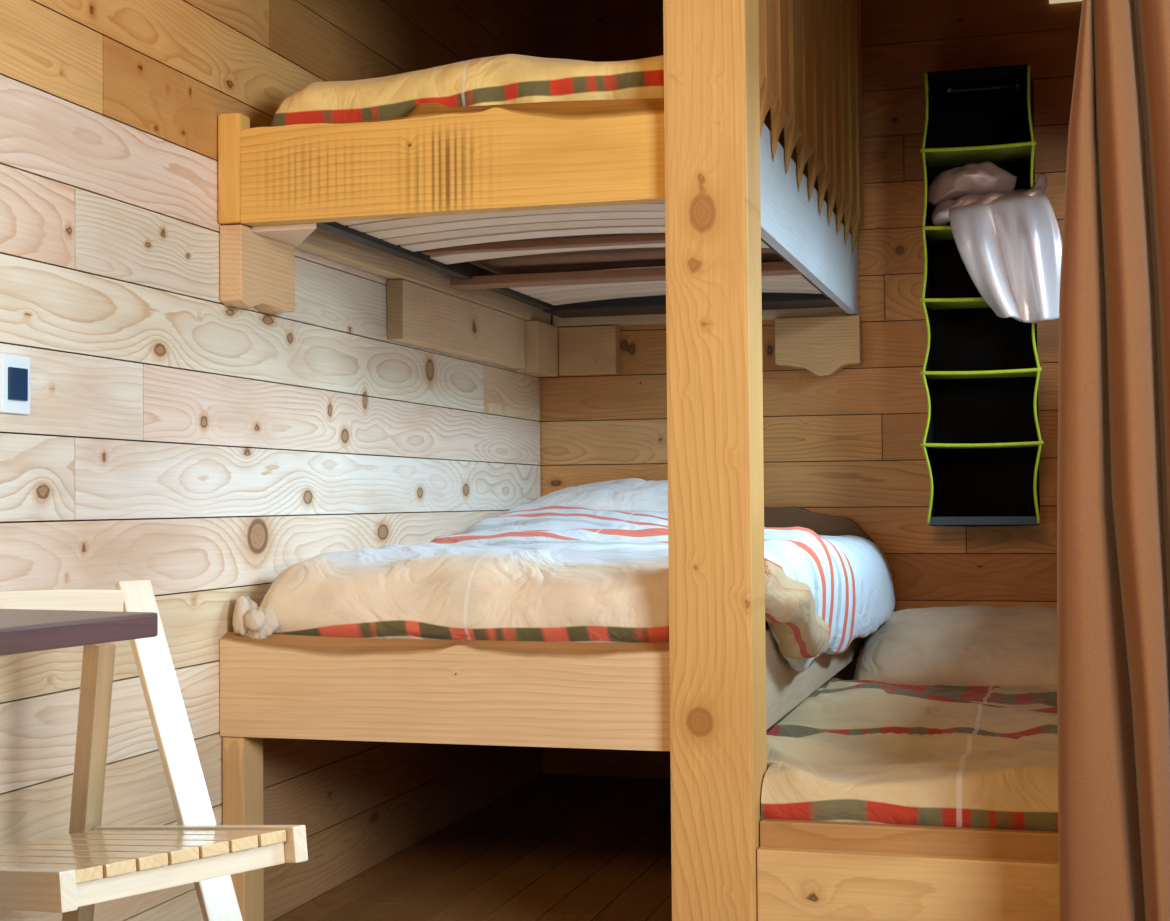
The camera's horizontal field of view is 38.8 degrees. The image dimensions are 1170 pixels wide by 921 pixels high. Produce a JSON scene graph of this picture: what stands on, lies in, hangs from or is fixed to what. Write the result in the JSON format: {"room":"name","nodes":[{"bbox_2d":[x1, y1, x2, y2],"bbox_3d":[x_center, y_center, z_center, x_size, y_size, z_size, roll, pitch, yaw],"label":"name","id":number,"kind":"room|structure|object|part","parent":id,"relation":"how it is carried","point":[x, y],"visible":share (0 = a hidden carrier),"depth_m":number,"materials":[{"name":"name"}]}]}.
{"room":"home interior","nodes":[
{"label":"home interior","id":0,"kind":"room"},
{"bbox_2d":[0,0,542,920],"bbox_3d":[-0.936,-0.463,2.619,0.062,2.800,5.588,-1,-1,16],"label":"wall","id":1,"kind":"structure","parent":0,"point":[184,441],"depth_m":3.17,"materials":[{"name":"brown wood"}]},
{"bbox_2d":[0,354,29,414],"bbox_3d":[-0.894,-0.119,2.610,0.014,0.092,0.076,-1,-1,16],"label":"light switch","id":2,"kind":"object","parent":1,"relation":"attached to","point":[14,370],"visible":1,"depth_m":2.60,"materials":[{"name":"plastic"}]},
{"bbox_2d":[220,225,294,313],"bbox_3d":[-0.662,-0.380,3.374,0.048,0.160,0.238,-1,-1,16],"label":"support block","id":3,"kind":"object","parent":1,"relation":"attached to","point":[257,270],"visible":0.94,"depth_m":3.31,"materials":[{"name":"brown wood"}]},
{"bbox_2d":[387,279,524,368],"bbox_3d":[-0.334,-0.361,4.545,0.042,0.147,0.975,-1,-1,16],"label":"support block","id":4,"kind":"object","parent":1,"relation":"attached to","point":[417,315],"visible":1,"depth_m":4.40,"materials":[{"name":"brown wood"}]},
{"bbox_2d":[516,321,557,376],"bbox_3d":[-0.148,-0.344,5.144,0.073,0.155,0.210,-1,-1,16],"label":"support block","id":5,"kind":"object","parent":1,"relation":"attached to","point":[541,339],"visible":0.85,"depth_m":5.07,"materials":[{"name":"brown wood"}]},
{"bbox_2d":[273,774,671,920],"bbox_3d":[0.918,0.928,1.579,4.070,0.062,6.655,-1,-1,16],"label":"floor","id":6,"kind":"structure","parent":0,"point":[554,847],"depth_m":3.95,"materials":[{"name":"brown wood"}]},
{"bbox_2d":[0,609,157,655],"bbox_3d":[-0.880,0.531,1.393,0.465,0.747,1.050,-1,-2,24],"label":"table","id":7,"kind":"object","parent":6,"relation":"on","point":[21,630],"visible":1,"depth_m":1.69,"materials":[{"name":"brown wood"}]},
{"bbox_2d":[0,580,307,920],"bbox_3d":[-0.686,0.548,2.192,0.570,0.755,0.462,-2,-2,41],"label":"folding chair","id":8,"kind":"object","parent":6,"relation":"on","point":[67,875],"visible":0.95,"depth_m":2.30,"materials":[{"name":"brown wood"}]},
{"bbox_3d":[-0.756,0.520,2.033,0.462,0.101,0.021,-2,-2,41],"label":"rail","id":9,"kind":"part","parent":8,"relation":"part of","materials":[{"name":"brown wood"}]},
{"bbox_3d":[-0.742,0.598,2.454,0.137,0.668,0.028,-2,-2,41],"label":"leg","id":10,"kind":"part","parent":8,"relation":"part of","materials":[{"name":"brown wood"}]},
{"bbox_3d":[-0.495,0.503,2.025,0.021,0.029,0.311,-2,-2,41],"label":"cross rail","id":11,"kind":"part","parent":8,"relation":"part of","materials":[{"name":"brown wood"}]},
{"bbox_3d":[-0.536,0.525,2.283,0.462,0.101,0.021,-2,-2,41],"label":"rail","id":12,"kind":"part","parent":8,"relation":"part of","materials":[{"name":"brown wood"}]},
{"bbox_2d":[220,506,874,920],"bbox_3d":[0.082,0.540,4.119,1.048,0.845,2.124,-1,-1,16],"label":"bunk","id":13,"kind":"object","parent":6,"relation":"on","point":[587,695],"visible":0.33,"depth_m":3.14,"materials":[{"name":"brown wood"}]},
{"bbox_3d":[-0.673,0.744,3.274,0.047,0.410,0.084,-1,-1,16],"label":"leg","id":14,"kind":"part","parent":13,"relation":"part of","materials":[{"name":"brown wood"}]},
{"bbox_2d":[233,503,895,671],"bbox_3d":[0.109,0.297,4.086,1.111,0.385,2.081,-1,-1,16],"label":"quilt","id":15,"kind":"object","parent":13,"relation":"on","point":[549,572],"visible":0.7,"depth_m":3.24,"materials":[{"name":"fabric"}]},
{"bbox_2d":[528,478,667,510],"bbox_3d":[0.159,0.130,4.933,0.670,0.155,0.418,-1,-1,16],"label":"pillow","id":16,"kind":"object","parent":15,"relation":"on","point":[631,493],"visible":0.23,"depth_m":4.80,"materials":[{"name":"white fabric"}]},
{"bbox_3d":[0.377,0.283,5.126,1.020,0.288,0.037,-1,-1,16],"label":"headboard","id":17,"kind":"part","parent":13,"relation":"part of","materials":[{"name":"brown wood"}]},
{"bbox_2d":[663,0,766,920],"bbox_3d":[0.236,-0.452,3.045,0.151,2.780,0.149,-1,-1,16],"label":"wooden post","id":18,"kind":"object","parent":6,"relation":"on","point":[717,648],"visible":0.98,"depth_m":2.96,"materials":[{"name":"brown wood"}]},
{"bbox_2d":[218,98,857,327],"bbox_3d":[0.053,-0.556,4.149,1.008,0.236,2.127,-1,-1,16],"label":"bunk","id":19,"kind":"object","parent":18,"relation":"attached to","point":[535,211],"visible":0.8,"depth_m":3.26,"materials":[{"name":"brown wood"}]},
{"bbox_3d":[-0.406,-0.484,4.279,0.048,0.085,2.022,-1,-1,16],"label":"wall rail","id":20,"kind":"part","parent":19,"relation":"part of","materials":[{"name":"brown wood"}]},
{"bbox_2d":[271,54,842,219],"bbox_3d":[0.078,-0.669,4.136,0.880,0.229,2.033,-1,-1,16],"label":"quilt","id":21,"kind":"object","parent":19,"relation":"on","point":[507,78],"visible":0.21,"depth_m":3.18,"materials":[{"name":"fabric"}]},
{"bbox_3d":[0.348,-0.470,5.145,0.925,0.084,0.046,-1,-1,16],"label":"rail","id":22,"kind":"part","parent":19,"relation":"part of","materials":[{"name":"brown wood"}]},
{"bbox_2d":[758,0,863,252],"bbox_3d":[0.550,-1.139,4.082,0.051,1.042,1.985,-1,-1,16],"label":"curtain","id":23,"kind":"object","parent":19,"relation":"attached to","point":[810,51],"visible":0.94,"depth_m":4.07,"materials":[{"name":"brown wood"}]},
{"bbox_2d":[757,819,1058,920],"bbox_3d":[1.006,0.803,3.838,0.915,0.290,2.117,-1,-1,16],"label":"bed","id":24,"kind":"object","parent":6,"relation":"on","point":[807,870],"visible":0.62,"depth_m":2.88,"materials":[{"name":"beige wood"}]},
{"bbox_2d":[761,658,1057,831],"bbox_3d":[0.972,0.610,3.857,0.975,0.158,2.047,-1,-1,16],"label":"quilt","id":25,"kind":"object","parent":24,"relation":"on","point":[854,751],"visible":0.56,"depth_m":3.20,"materials":[{"name":"fabric"}]},
{"bbox_2d":[854,605,1056,685],"bbox_3d":[1.168,0.527,4.638,0.802,0.235,0.445,-1,-1,16],"label":"pillow","id":26,"kind":"object","parent":25,"relation":"on","point":[958,645],"visible":0.52,"depth_m":4.55,"materials":[{"name":"fabric"}]},
{"bbox_2d":[537,0,1081,778],"bbox_3d":[0.967,-0.420,5.029,2.312,2.800,0.062,-1,-1,16],"label":"wall","id":27,"kind":"structure","parent":0,"point":[847,444],"depth_m":5.02,"materials":[{"name":"orange wood"}]},
{"bbox_2d":[559,325,619,375],"bbox_3d":[0.013,-0.345,5.237,0.187,0.151,0.049,-1,-1,16],"label":"support block","id":28,"kind":"object","parent":27,"relation":"attached to","point":[588,350],"visible":1,"depth_m":5.21,"materials":[{"name":"brown wood"}]},
{"bbox_2d":[775,315,862,377],"bbox_3d":[0.707,-0.342,5.028,0.255,0.178,0.072,-1,-1,16],"label":"support block","id":29,"kind":"object","parent":27,"relation":"attached to","point":[822,346],"visible":1,"depth_m":4.99,"materials":[{"name":"brown wood"}]},
{"bbox_2d":[920,64,1043,526],"bbox_3d":[1.146,-0.483,4.810,0.337,1.346,0.242,-1,-1,16],"label":"organizer","id":30,"kind":"object","parent":27,"relation":"hanging from","point":[982,443],"visible":0.84,"depth_m":4.91,"materials":[{"name":"black fabric"}]},
{"bbox_3d":[1.004,-0.461,4.853,0.026,1.288,0.231,-1,-1,16],"label":"panel","id":31,"kind":"part","parent":30,"relation":"part of","materials":[{"name":"black fabric"}]},
{"bbox_2d":[925,229,953,240],"bbox_3d":[1.146,-0.660,4.817,0.307,0.012,0.231,-1,-1,16],"label":"shelf","id":32,"kind":"object","parent":30,"relation":"attached to","point":[930,234],"depth_m":4.82,"materials":[{"name":"fabric"}]},
{"bbox_2d":[925,301,990,309],"bbox_3d":[1.147,-0.454,4.812,0.314,0.012,0.231,-1,-1,16],"label":"shelf","id":33,"kind":"object","parent":30,"relation":"attached to","point":[929,305],"depth_m":4.81,"materials":[{"name":"fabric"}]},
{"bbox_2d":[926,64,1028,89],"bbox_3d":[1.143,-1.107,4.827,0.285,0.006,0.231,-1,-1,16],"label":"shelf","id":34,"kind":"object","parent":30,"relation":"attached to","point":[1002,75],"depth_m":4.80,"materials":[{"name":"black fabric"}]},
{"bbox_2d":[925,145,1030,166],"bbox_3d":[1.144,-0.883,4.822,0.303,0.012,0.231,-1,-1,16],"label":"shelf","id":35,"kind":"object","parent":30,"relation":"attached to","point":[999,155],"depth_m":4.80,"materials":[{"name":"fabric"}]},
{"bbox_2d":[926,372,1036,378],"bbox_3d":[1.149,-0.246,4.807,0.317,0.012,0.231,-1,-1,16],"label":"shelf","id":36,"kind":"object","parent":30,"relation":"attached to","point":[929,375],"depth_m":4.75,"materials":[{"name":"fabric"}]},
{"bbox_2d":[927,445,1038,448],"bbox_3d":[1.150,-0.041,4.802,0.321,0.012,0.231,-1,-1,16],"label":"shelf","id":37,"kind":"object","parent":30,"relation":"attached to","point":[928,446],"depth_m":4.74,"materials":[{"name":"fabric"}]},
{"bbox_2d":[929,523,1039,526],"bbox_3d":[1.153,0.184,4.796,0.303,0.012,0.231,-1,-1,16],"label":"shelf","id":38,"kind":"object","parent":30,"relation":"attached to","point":[930,524],"depth_m":4.69,"materials":[{"name":"black fabric"}]},
{"bbox_2d":[927,162,1061,323],"bbox_3d":[1.155,-0.612,4.685,0.387,0.472,0.234,-1,-1,16],"label":"cloth","id":39,"kind":"object","parent":30,"relation":"in","point":[1008,241],"visible":0.98,"depth_m":4.62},
{"bbox_3d":[1.292,-0.465,4.771,0.021,1.288,0.231,-1,-1,16],"label":"panel","id":40,"kind":"part","parent":30,"relation":"part of","materials":[{"name":"black fabric"}]},
{"bbox_2d":[1049,0,1081,3],"bbox_3d":[1.500,-1.438,4.857,0.282,0.182,0.019,-1,-1,16],"label":"wall panel","id":41,"kind":"object","parent":27,"relation":"attached to","point":[1050,1],"visible":1,"depth_m":4.88,"materials":[{"name":"beige wood"}]},
{"bbox_3d":[1.459,-0.458,3.657,0.062,2.800,2.288,-1,-1,16],"label":"wall","id":42,"kind":"structure","parent":0,"visible":0},
{"bbox_3d":[0.710,-1.509,2.728,0.963,0.024,0.024,-1,-1,16],"label":"curtain rod","id":43,"kind":"object","parent":42,"relation":"attached to","visible":0},
{"bbox_2d":[1057,0,1169,920],"bbox_3d":[0.915,-0.303,2.627,0.352,2.390,0.132,-1,-1,16],"label":"curtain","id":44,"kind":"object","parent":43,"relation":"hanging from","point":[1113,476],"visible":1,"depth_m":2.62,"materials":[{"name":"brown fabric"}]}
]}

